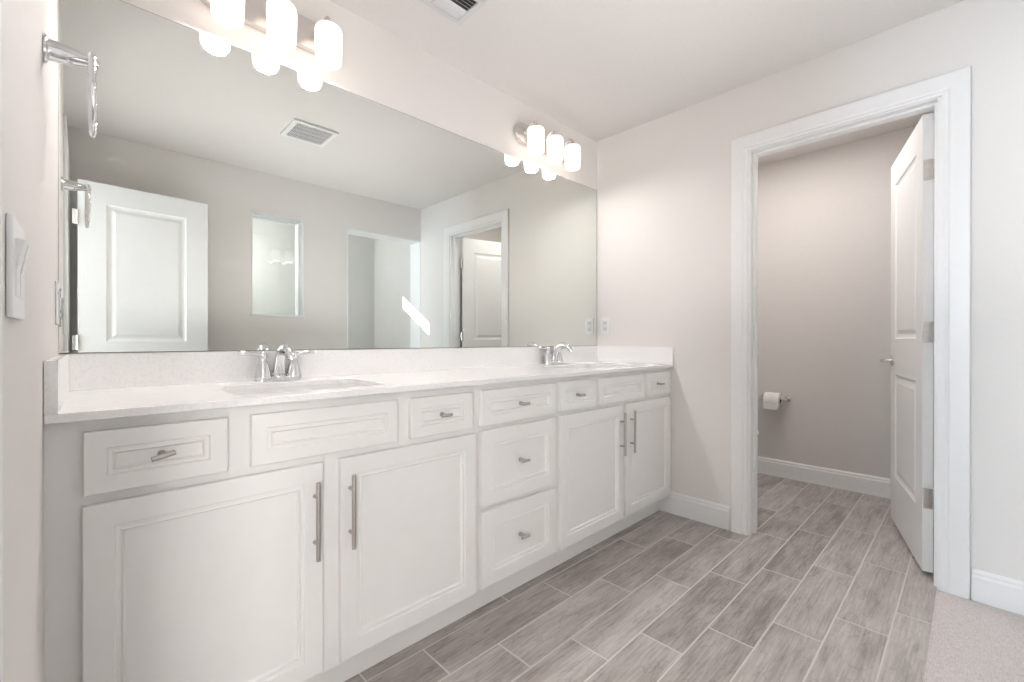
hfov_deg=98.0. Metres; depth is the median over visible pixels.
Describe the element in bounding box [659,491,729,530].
baseboard
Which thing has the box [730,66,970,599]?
door frame
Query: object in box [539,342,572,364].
faucet
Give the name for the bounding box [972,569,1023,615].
baseboard
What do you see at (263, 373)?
faucet
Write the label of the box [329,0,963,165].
ceiling
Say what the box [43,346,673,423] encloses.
countertop
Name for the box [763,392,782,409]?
toilet paper roll
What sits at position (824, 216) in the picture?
wall
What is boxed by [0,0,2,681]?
door frame
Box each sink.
[229,384,363,394]
[574,367,603,368]
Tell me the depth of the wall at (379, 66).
2.05 m
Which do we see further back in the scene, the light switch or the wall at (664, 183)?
the wall at (664, 183)
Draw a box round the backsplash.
[68,346,596,390]
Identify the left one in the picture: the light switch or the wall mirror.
the light switch
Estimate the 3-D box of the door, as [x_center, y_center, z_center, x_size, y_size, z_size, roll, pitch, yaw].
[2.040,0.008,2.285,0.161,2.040,0.734,0,0,32]
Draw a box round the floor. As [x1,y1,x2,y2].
[344,473,937,681]
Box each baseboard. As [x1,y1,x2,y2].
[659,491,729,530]
[758,456,933,498]
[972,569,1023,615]
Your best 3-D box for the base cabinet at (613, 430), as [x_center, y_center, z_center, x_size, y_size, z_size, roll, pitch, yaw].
[0.411,0.605,2.528,1.071,0.889,0.585,0,0,-44]
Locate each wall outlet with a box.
[55,281,60,324]
[601,317,609,333]
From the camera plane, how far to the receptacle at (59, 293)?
1.18 m
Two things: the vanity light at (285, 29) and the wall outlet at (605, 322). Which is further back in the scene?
the wall outlet at (605, 322)
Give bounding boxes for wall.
[2,0,58,681]
[58,0,596,353]
[597,0,1023,599]
[758,126,933,485]
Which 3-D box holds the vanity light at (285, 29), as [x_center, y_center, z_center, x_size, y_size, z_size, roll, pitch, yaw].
[-0.844,-1.162,1.615,0.490,0.196,0.152,0,0,-44]
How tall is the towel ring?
0.179 m
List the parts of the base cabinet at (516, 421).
drawer, drawer, drawer, handle, handle, handle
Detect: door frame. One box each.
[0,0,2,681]
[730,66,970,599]
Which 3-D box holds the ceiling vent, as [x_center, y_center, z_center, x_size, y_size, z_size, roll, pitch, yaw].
[-0.282,-1.383,1.770,0.320,0.010,0.180,0,0,-44]
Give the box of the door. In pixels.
[880,113,933,572]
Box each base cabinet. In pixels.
[44,385,475,681]
[466,378,555,614]
[546,368,670,570]
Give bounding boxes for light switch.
[5,212,30,319]
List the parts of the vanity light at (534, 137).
arm, lamp shade, plate, arm, lamp shade, arm, lamp shade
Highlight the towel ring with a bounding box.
[42,33,99,137]
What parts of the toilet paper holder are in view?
post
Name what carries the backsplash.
attached to the wall at (379, 66)
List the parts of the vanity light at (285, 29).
lamp shade, plate, lamp shade, lamp shade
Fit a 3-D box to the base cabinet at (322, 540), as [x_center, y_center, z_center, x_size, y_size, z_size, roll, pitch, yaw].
[-0.706,0.607,1.448,1.122,0.889,0.585,0,0,-44]
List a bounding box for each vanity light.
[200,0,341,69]
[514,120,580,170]
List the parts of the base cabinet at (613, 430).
drawer, door, handle, handle, door, drawer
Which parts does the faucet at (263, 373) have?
lever, handle, plate, spout, handle, lever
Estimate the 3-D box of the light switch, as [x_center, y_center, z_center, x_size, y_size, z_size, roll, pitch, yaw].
[-0.598,-0.085,0.541,0.014,0.117,0.117,0,0,-43]
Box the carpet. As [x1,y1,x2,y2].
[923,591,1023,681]
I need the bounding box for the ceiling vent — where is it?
[419,0,485,25]
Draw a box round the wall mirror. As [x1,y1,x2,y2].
[58,0,596,352]
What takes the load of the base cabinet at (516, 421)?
on the floor
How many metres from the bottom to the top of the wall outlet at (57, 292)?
0.115 m
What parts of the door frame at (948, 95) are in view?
casing, head casing, casing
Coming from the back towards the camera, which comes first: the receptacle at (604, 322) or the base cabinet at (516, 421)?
the receptacle at (604, 322)
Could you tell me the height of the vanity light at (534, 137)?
0.196 m
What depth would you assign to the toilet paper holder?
3.38 m
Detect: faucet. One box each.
[238,344,315,381]
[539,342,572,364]
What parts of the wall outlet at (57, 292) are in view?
plate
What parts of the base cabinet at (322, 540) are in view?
drawer, handle, door, handle, handle, door, drawer, handle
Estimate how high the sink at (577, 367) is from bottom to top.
0.145 m
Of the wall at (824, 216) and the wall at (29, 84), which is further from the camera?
the wall at (824, 216)
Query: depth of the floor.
1.75 m
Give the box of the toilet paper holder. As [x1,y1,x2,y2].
[759,394,790,401]
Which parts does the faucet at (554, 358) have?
handle, plate, handle, spout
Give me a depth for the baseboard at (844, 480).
3.21 m
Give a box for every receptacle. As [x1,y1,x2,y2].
[58,291,60,315]
[603,321,606,330]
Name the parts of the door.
handle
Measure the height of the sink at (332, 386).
0.145 m

